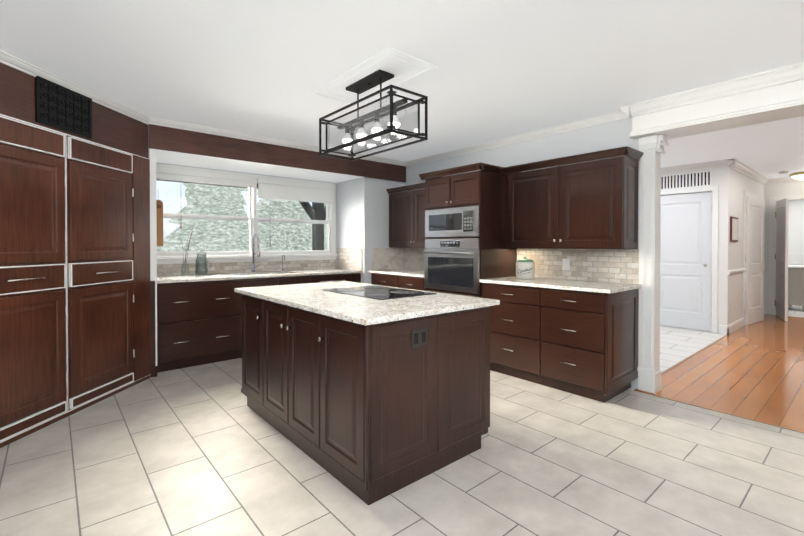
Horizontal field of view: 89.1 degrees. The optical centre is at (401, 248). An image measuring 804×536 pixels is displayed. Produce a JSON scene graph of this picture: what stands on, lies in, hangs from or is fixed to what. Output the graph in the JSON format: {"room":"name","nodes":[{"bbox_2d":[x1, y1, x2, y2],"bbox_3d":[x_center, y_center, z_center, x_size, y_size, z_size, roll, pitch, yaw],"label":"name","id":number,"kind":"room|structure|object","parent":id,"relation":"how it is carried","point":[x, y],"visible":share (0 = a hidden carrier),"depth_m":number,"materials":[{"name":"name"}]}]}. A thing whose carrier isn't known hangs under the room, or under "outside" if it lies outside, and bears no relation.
{"room":"kitchen","nodes":[
{"label":"kitchen","id":0,"kind":"room"},
{"bbox_2d":[0,62,71,133],"bbox_3d":[-2.757,-1.021,2.662,0.596,0.372,0.665,0,0,4],"label":"upper cabinet","id":1,"kind":"object","parent":0,"relation":"attached to","point":[17,88],"depth_m":2.63,"materials":[{"name":"brown wood"}]},
{"bbox_2d":[72,101,135,153],"bbox_3d":[-2.707,-1.026,3.310,0.596,0.372,0.635,0,0,4],"label":"upper cabinet","id":2,"kind":"object","parent":0,"relation":"attached to","point":[115,128],"depth_m":3.42,"materials":[{"name":"brown wood"}]},
{"bbox_2d":[136,120,149,161],"bbox_3d":[-2.673,-1.030,3.743,0.596,0.372,0.234,0,0,4],"label":"upper cabinet","id":3,"kind":"object","parent":0,"relation":"attached to","point":[141,128],"depth_m":3.75,"materials":[{"name":"brown wood"}]},
{"bbox_2d":[156,162,336,275],"bbox_3d":[-2.050,-0.010,5.111,2.780,2.440,0.120,0,1,-41],"label":"wall","id":4,"kind":"structure","parent":0,"point":[281,177],"depth_m":5.60,"materials":[{"name":"grey paint"}]},
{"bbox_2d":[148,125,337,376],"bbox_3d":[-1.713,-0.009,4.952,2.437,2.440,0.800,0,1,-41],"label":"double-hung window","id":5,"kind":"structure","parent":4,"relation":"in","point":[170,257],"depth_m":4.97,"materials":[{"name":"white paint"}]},
{"bbox_2d":[156,200,162,245],"bbox_3d":[-2.655,-0.334,4.450,0.095,0.620,0.017,0,1,-41],"label":"wood board","id":6,"kind":"object","parent":5,"relation":"hanging from","point":[159,205],"visible":0.67,"depth_m":4.45,"materials":[{"name":"brown wood"}]},
{"bbox_2d":[156,167,335,245],"bbox_3d":[-1.850,-0.461,5.157,2.330,0.860,0.036,0,1,-41],"label":"roller shades","id":7,"kind":"object","parent":5,"relation":"attached to","point":[283,190],"visible":0.92,"depth_m":5.25,"materials":[{"name":"white fabric"}]},
{"bbox_2d":[157,248,361,275],"bbox_3d":[-1.653,0.146,4.940,2.396,0.299,0.653,0,1,-41],"label":"backsplash","id":8,"kind":"structure","parent":4,"relation":"attached to","point":[343,260],"depth_m":5.33,"materials":[{"name":"beige tile"}]},
{"bbox_2d":[154,149,361,182],"bbox_3d":[-1.659,-1.088,4.897,2.450,0.279,0.699,0,1,-41],"label":"ceiling","id":9,"kind":"structure","parent":0,"point":[179,158],"depth_m":4.77,"materials":[{"name":"white paint"}]},
{"bbox_2d":[149,124,405,181],"bbox_3d":[-1.156,-1.087,4.851,3.183,0.278,0.020,0,1,-41],"label":"ceiling beam","id":10,"kind":"structure","parent":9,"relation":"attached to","point":[181,140],"depth_m":4.50,"materials":[{"name":"brown wood"}]},
{"bbox_2d":[337,177,404,283],"bbox_3d":[-0.448,-0.018,6.021,0.840,2.440,0.820,0,1,-41],"label":"wall","id":11,"kind":"structure","parent":0,"point":[363,213],"depth_m":5.59,"materials":[{"name":"grey paint"}]},
{"bbox_2d":[372,248,425,269],"bbox_3d":[0.169,0.143,5.300,0.598,0.299,1.072,0,1,-41],"label":"backsplash","id":12,"kind":"structure","parent":11,"relation":"attached to","point":[396,258],"depth_m":5.70,"materials":[{"name":"beige stone"}]},
{"bbox_2d":[0,50,803,166],"bbox_3d":[-0.220,-1.160,2.201,5.209,0.090,5.334,0,1,-41],"label":"crown molding","id":13,"kind":"structure","parent":11,"relation":"attached to","point":[780,75],"depth_m":3.38,"materials":[{"name":"white paint"}]},
{"bbox_2d":[0,325,803,535],"bbox_3d":[0.935,1.256,3.201,9.020,0.060,7.320,0,1,-41],"label":"floor","id":14,"kind":"structure","parent":0,"point":[202,450],"depth_m":2.23,"materials":[{"name":"beige tile"}]},
{"bbox_2d":[0,110,71,447],"bbox_3d":[-2.757,0.200,2.672,0.596,2.062,0.671,0,0,4],"label":"tall cabinet","id":15,"kind":"object","parent":14,"relation":"on","point":[36,158],"depth_m":2.73,"materials":[{"name":"brown wood"}]},
{"bbox_2d":[35,76,91,138],"bbox_3d":[-2.442,-1.017,2.968,0.014,0.320,0.445,0,0,5],"label":"air vent","id":16,"kind":"object","parent":15,"relation":"attached to","point":[62,108],"visible":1,"depth_m":2.94,"materials":[{"name":"black metal"}]},
{"bbox_2d":[72,134,135,413],"bbox_3d":[-2.706,0.194,3.331,0.596,2.062,0.663,0,0,4],"label":"tall cabinet","id":17,"kind":"object","parent":14,"relation":"on","point":[75,325],"depth_m":3.29,"materials":[{"name":"brown wood"}]},
{"bbox_2d":[157,268,361,372],"bbox_3d":[-1.649,0.754,4.941,2.392,0.915,0.660,0,1,-41],"label":"base cabinet","id":18,"kind":"object","parent":14,"relation":"on","point":[199,319],"visible":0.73,"depth_m":4.25,"materials":[{"name":"brown wood"}]},
{"bbox_2d":[176,226,192,275],"bbox_3d":[-2.390,0.017,4.530,0.210,0.564,0.080,0,1,-41],"label":"twigs","id":19,"kind":"object","parent":18,"relation":"on","point":[185,264],"visible":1,"depth_m":4.53,"materials":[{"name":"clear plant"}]},
{"bbox_2d":[195,249,211,274],"bbox_3d":[-2.257,0.153,4.645,0.175,0.290,0.136,0,1,-41],"label":"jar","id":20,"kind":"object","parent":18,"relation":"on","point":[203,264],"visible":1,"depth_m":4.62,"materials":[{"name":"glass"}]},
{"bbox_2d":[251,234,259,271],"bbox_3d":[-1.779,0.055,5.040,0.105,0.480,0.218,0,1,-41],"label":"gooseneck faucet","id":21,"kind":"object","parent":18,"relation":"on","point":[253,250],"visible":1,"depth_m":5.07,"materials":[{"name":"silver metal"}]},
{"bbox_2d":[234,289,493,504],"bbox_3d":[-0.369,0.787,2.852,0.970,0.885,1.708,0,1,-41],"label":"kitchen island","id":22,"kind":"object","parent":14,"relation":"on","point":[368,394],"depth_m":2.22,"materials":[{"name":"brown wood"}]},
{"bbox_2d":[238,281,499,324],"bbox_3d":[-0.356,0.329,2.871,1.020,0.030,1.770,0,1,-41],"label":"island countertop","id":23,"kind":"structure","parent":22,"relation":"on","point":[366,310],"depth_m":2.41,"materials":[{"name":"beige stone"}]},
{"bbox_2d":[326,285,429,300],"bbox_3d":[-0.180,0.310,2.950,0.489,0.007,0.720,0,1,-41],"label":"cooktop","id":24,"kind":"object","parent":23,"relation":"in","point":[379,292],"depth_m":2.93,"materials":[{"name":"black glass"}]},
{"bbox_2d":[368,269,425,290],"bbox_3d":[0.143,0.751,5.283,0.660,0.915,1.073,0,1,-41],"label":"base cabinet","id":25,"kind":"object","parent":14,"relation":"on","point":[407,278],"visible":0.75,"depth_m":5.08,"materials":[{"name":"brown wood"}]},
{"bbox_2d":[425,170,516,297],"bbox_3d":[0.744,0.215,4.562,0.678,2.000,0.790,0,1,-41],"label":"tall cabinet","id":26,"kind":"object","parent":14,"relation":"on","point":[481,188],"visible":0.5,"depth_m":4.23,"materials":[{"name":"brown wood"}]},
{"bbox_2d":[423,238,479,293],"bbox_3d":[0.721,0.170,4.542,0.681,0.554,0.770,0,1,-41],"label":"steel wall oven","id":27,"kind":"object","parent":26,"relation":"in","point":[451,264],"visible":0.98,"depth_m":4.31,"materials":[{"name":"grey metal"}]},
{"bbox_2d":[425,206,479,236],"bbox_3d":[0.742,-0.280,4.556,0.626,0.306,0.770,0,1,-41],"label":"built-in microwave","id":28,"kind":"object","parent":26,"relation":"in","point":[458,222],"visible":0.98,"depth_m":4.31,"materials":[{"name":"silver metal"}]},
{"bbox_2d":[386,146,643,193],"bbox_3d":[0.807,-0.798,4.468,0.684,0.097,3.110,0,1,-41],"label":"crown molding","id":29,"kind":"structure","parent":26,"relation":"attached to","point":[631,153],"depth_m":3.99,"materials":[{"name":"brown wood"}]},
{"bbox_2d":[482,284,538,383],"bbox_3d":[1.236,0.777,4.034,0.625,0.886,0.655,0,1,-41],"label":"base cabinet","id":30,"kind":"object","parent":14,"relation":"on","point":[514,323],"depth_m":3.79,"materials":[{"name":"brown wood"}]},
{"bbox_2d":[539,288,638,402],"bbox_3d":[1.635,0.781,3.568,0.625,0.886,0.572,0,1,-41],"label":"base cabinet","id":31,"kind":"object","parent":14,"relation":"on","point":[578,337],"depth_m":3.35,"materials":[{"name":"brown wood"}]},
{"bbox_2d":[479,276,641,295],"bbox_3d":[1.420,0.321,3.791,0.655,0.030,1.257,0,1,-41],"label":"countertop","id":32,"kind":"structure","parent":31,"relation":"on","point":[567,285],"depth_m":3.53,"materials":[{"name":"white stone"}]},
{"bbox_2d":[516,256,534,278],"bbox_3d":[1.260,0.190,4.180,0.190,0.225,0.189,0,1,-41],"label":"cookie jar","id":33,"kind":"object","parent":32,"relation":"on","point":[525,267],"visible":1,"depth_m":4.11,"materials":[{"name":"white ceramic"}]},
{"bbox_2d":[637,134,668,393],"bbox_3d":[2.162,0.134,3.509,0.180,2.180,0.192,0,1,-41],"label":"pilaster","id":34,"kind":"object","parent":14,"relation":"on","point":[651,148],"visible":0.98,"depth_m":3.49,"materials":[{"name":"white paint"}]},
{"bbox_2d":[0,0,803,178],"bbox_3d":[3.435,-1.262,5.319,15.600,0.060,7.320,0,1,-41],"label":"ceiling","id":35,"kind":"structure","parent":0,"point":[503,70],"depth_m":2.60,"materials":[{"name":"white paint"}]},
{"bbox_2d":[319,69,427,160],"bbox_3d":[-0.239,-0.968,2.954,0.313,0.485,0.893,0,1,-41],"label":"chandelier","id":36,"kind":"object","parent":35,"relation":"hanging from","point":[373,80],"visible":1,"depth_m":2.86,"materials":[{"name":"black metal"}]},
{"bbox_2d":[310,47,437,105],"bbox_3d":[-0.239,-1.208,2.952,0.420,0.006,0.980,0,1,-41],"label":"frame","id":37,"kind":"object","parent":35,"relation":"attached to","point":[381,53],"visible":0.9,"depth_m":2.81,"materials":[{"name":"white paint"}]},
{"bbox_2d":[789,172,803,179],"bbox_3d":[6.669,-1.186,6.692,0.470,0.115,0.470,0,1,-41],"label":"light","id":38,"kind":"object","parent":35,"relation":"attached to","point":[798,176],"visible":1,"depth_m":6.68,"materials":[{"name":"white glass"}]},
{"bbox_2d":[405,117,638,388],"bbox_3d":[1.100,-0.007,4.766,0.120,2.440,3.100,0,1,-41],"label":"wall","id":39,"kind":"structure","parent":0,"point":[605,136],"depth_m":4.19,"materials":[{"name":"grey paint"}]},
{"bbox_2d":[389,189,425,247],"bbox_3d":[0.266,-0.386,5.364,0.356,0.743,1.051,0,1,-41],"label":"upper cabinet","id":40,"kind":"object","parent":39,"relation":"attached to","point":[407,209],"visible":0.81,"depth_m":5.37,"materials":[{"name":"brown wood"}]},
{"bbox_2d":[499,156,637,248],"bbox_3d":[1.521,-0.383,3.897,0.356,0.763,1.217,0,1,-41],"label":"upper cabinet","id":41,"kind":"object","parent":39,"relation":"attached to","point":[589,205],"visible":1,"depth_m":3.66,"materials":[{"name":"brown wood"}]},
{"bbox_2d":[517,249,638,283],"bbox_3d":[1.658,0.154,4.011,0.012,0.299,1.225,0,1,-41],"label":"backsplash","id":42,"kind":"structure","parent":39,"relation":"attached to","point":[612,265],"depth_m":3.87,"materials":[{"name":"beige tile"}]},
{"bbox_2d":[562,259,569,269],"bbox_3d":[1.621,0.157,4.039,0.008,0.115,0.075,0,1,-41],"label":"outlet","id":43,"kind":"object","parent":42,"relation":"attached to","point":[565,264],"visible":1,"depth_m":4.04,"materials":[{"name":"white plastic"}]},
{"bbox_2d":[660,167,730,333],"bbox_3d":[3.269,-0.029,7.307,0.120,2.440,4.100,0,1,-41],"label":"wall","id":44,"kind":"structure","parent":0,"point":[721,176],"depth_m":5.76,"materials":[{"name":"white paint"}]},
{"bbox_2d":[660,192,711,331],"bbox_3d":[4.180,0.188,6.148,0.116,2.015,0.789,0,1,-41],"label":"closet door","id":45,"kind":"structure","parent":44,"relation":"in","point":[686,261],"depth_m":6.11,"materials":[{"name":"grey paint"}]},
{"bbox_2d":[661,170,711,189],"bbox_3d":[4.188,-1.014,6.124,0.009,0.230,0.742,0,1,-41],"label":"air vent","id":46,"kind":"object","parent":44,"relation":"in","point":[688,180],"visible":0.83,"depth_m":6.07,"materials":[{"name":"white metal"}]},
{"bbox_2d":[660,185,718,332],"bbox_3d":[4.173,0.151,6.147,0.018,2.100,0.940,0,1,-41],"label":"door frame","id":47,"kind":"structure","parent":44,"relation":"attached to","point":[715,189],"depth_m":5.82,"materials":[{"name":"white paint"}]},
{"bbox_2d":[661,159,803,184],"bbox_3d":[4.127,-1.191,5.833,5.880,0.090,7.200,0,1,-41],"label":"crown molding","id":48,"kind":"structure","parent":44,"relation":"attached to","point":[738,166],"depth_m":6.12,"materials":[{"name":"white paint"}]},
{"bbox_2d":[628,79,803,138],"bbox_3d":[2.799,-1.079,2.756,0.344,0.262,2.250,0,1,-41],"label":"header beam","id":49,"kind":"structure","parent":0,"point":[773,103],"depth_m":3.04,"materials":[{"name":"white paint"}]},
{"bbox_2d":[634,314,803,431],"bbox_3d":[5.349,1.247,4.280,6.070,0.060,3.220,0,1,-41],"label":"floor","id":50,"kind":"structure","parent":0,"point":[754,371],"depth_m":3.93,"materials":[{"name":"brown wood"}]},
{"bbox_2d":[653,335,803,432],"bbox_3d":[3.993,1.220,3.783,3.378,0.003,2.228,0,1,-41],"label":"threshold strip","id":51,"kind":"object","parent":50,"relation":"on","point":[716,410],"depth_m":3.21,"materials":[{"name":"brown wood"}]},
{"bbox_2d":[729,168,763,323],"bbox_3d":[5.589,-0.024,6.673,2.580,2.440,0.120,0,1,-41],"label":"wall","id":52,"kind":"structure","parent":0,"point":[740,183],"depth_m":6.12,"materials":[{"name":"white paint"}]},
{"bbox_2d":[730,216,737,241],"bbox_3d":[4.793,-0.277,5.894,0.400,0.360,0.022,0,1,-41],"label":"framed picture","id":53,"kind":"object","parent":52,"relation":"attached to","point":[733,229],"visible":1,"depth_m":5.83,"materials":[{"name":"paper"}]},
{"bbox_2d":[724,265,766,334],"bbox_3d":[5.581,0.747,6.581,2.720,0.900,0.060,0,1,-41],"label":"baseboard","id":54,"kind":"structure","parent":52,"relation":"attached to","point":[731,327],"depth_m":5.96,"materials":[{"name":"white paint"}]},
{"bbox_2d":[743,191,756,325],"bbox_3d":[5.664,0.147,6.648,0.940,2.100,0.018,0,1,-41],"label":"door frame","id":55,"kind":"structure","parent":52,"relation":"attached to","point":[746,193],"depth_m":6.35,"materials":[{"name":"white paint"}]},
{"bbox_2d":[745,196,764,324],"bbox_3d":[5.699,0.186,6.595,0.797,2.010,0.045,0,1,-34],"label":"hall door","id":56,"kind":"structure","parent":52,"relation":"in","point":[754,261],"depth_m":6.54,"materials":[{"name":"white paint"}]},
{"bbox_2d":[764,182,803,313],"bbox_3d":[7.661,-0.021,6.327,0.120,2.440,3.340,0,1,-41],"label":"wall","id":57,"kind":"structure","parent":0,"point":[785,189],"depth_m":7.41,"materials":[{"name":"white paint"}]},
{"bbox_2d":[774,198,788,321],"bbox_3d":[6.498,0.178,7.003,0.053,2.020,0.800,0,1,34],"label":"door","id":58,"kind":"structure","parent":57,"relation":"in","point":[781,254],"depth_m":6.89,"materials":[{"name":"white paint"}]},
{"bbox_2d":[769,195,803,314],"bbox_3d":[7.030,0.134,6.960,0.018,2.120,1.160,0,1,-41],"label":"door frame","id":59,"kind":"structure","parent":57,"relation":"attached to","point":[772,264],"depth_m":7.36,"materials":[{"name":"white paint"}]},
{"bbox_2d":[777,200,803,264],"bbox_3d":[9.390,-0.046,9.229,0.120,2.440,5.500,0,1,-41],"label":"wall","id":60,"kind":"structure","parent":0,"point":[796,231],"depth_m":9.45,"materials":[{"name":"white paint"}]},
{"bbox_2d":[788,206,803,263],"bbox_3d":[9.599,-0.023,8.881,0.015,1.900,3.900,0,1,-41],"label":"trim","id":61,"kind":"structure","parent":60,"relation":"attached to","point":[795,253],"depth_m":9.45,"materials":[{"name":"white paint"}]},
{"bbox_2d":[788,305,803,317],"bbox_3d":[8.433,1.211,8.420,4.000,0.060,5.500,0,1,-41],"label":"floor","id":62,"kind":"structure","parent":0,"point":[795,311],"depth_m":7.72,"materials":[{"name":"white"}]},
{"bbox_2d":[788,265,803,310],"bbox_3d":[7.781,0.760,8.024,0.740,0.850,0.388,0,1,-41],"label":"wainscoting","id":63,"kind":"structure","parent":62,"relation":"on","point":[795,285],"depth_m":7.79,"materials":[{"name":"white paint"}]},
{"label":"outside","id":64,"kind":"structure","parent":0,"visible":0},
{"bbox_2d":[156,180,311,251],"bbox_3d":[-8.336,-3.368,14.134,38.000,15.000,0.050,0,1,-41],"label":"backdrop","id":65,"kind":"structure","parent":64,"point":[160,191],"depth_m":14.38,"materials":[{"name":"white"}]},
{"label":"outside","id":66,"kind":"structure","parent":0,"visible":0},
{"bbox_2d":[156,179,325,249],"bbox_3d":[-1.654,0.119,8.663,7.000,3.120,0.200,0,1,-41],"label":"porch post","id":67,"kind":"object","parent":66,"point":[321,214],"depth_m":8.47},
{"bbox_3d":[-4.842,2.027,10.097,38.000,0.080,10.700,0,1,-41],"label":"snow","id":68,"kind":"object","parent":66,"visible":0},
{"bbox_2d":[167,183,248,251],"bbox_3d":[-4.942,-1.169,10.683,2.646,6.714,3.063,0,1,-41],"label":"conifer tree","id":69,"kind":"object","parent":68,"relation":"on","point":[204,190],"depth_m":10.21,"materials":[{"name":"green plant"}]},
{"bbox_2d":[229,187,257,249],"bbox_3d":[-5.192,-1.680,12.595,3.671,7.887,3.506,0,1,-41],"label":"conifer tree","id":70,"kind":"object","parent":68,"relation":"on","point":[240,224],"depth_m":12.32,"materials":[{"name":"green plant"}]},
{"bbox_2d":[240,191,311,250],"bbox_3d":[-3.490,-1.465,12.674,2.965,7.238,3.272,0,1,-41],"label":"conifer tree","id":71,"kind":"object","parent":68,"relation":"on","point":[280,232],"depth_m":12.02,"materials":[{"name":"green plant"}]},
{"bbox_2d":[324,203,326,249],"bbox_3d":[-2.024,-0.696,12.810,2.006,5.533,1.936,0,1,-41],"label":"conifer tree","id":72,"kind":"object","parent":68,"relation":"on","point":[325,236],"depth_m":12.56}
]}

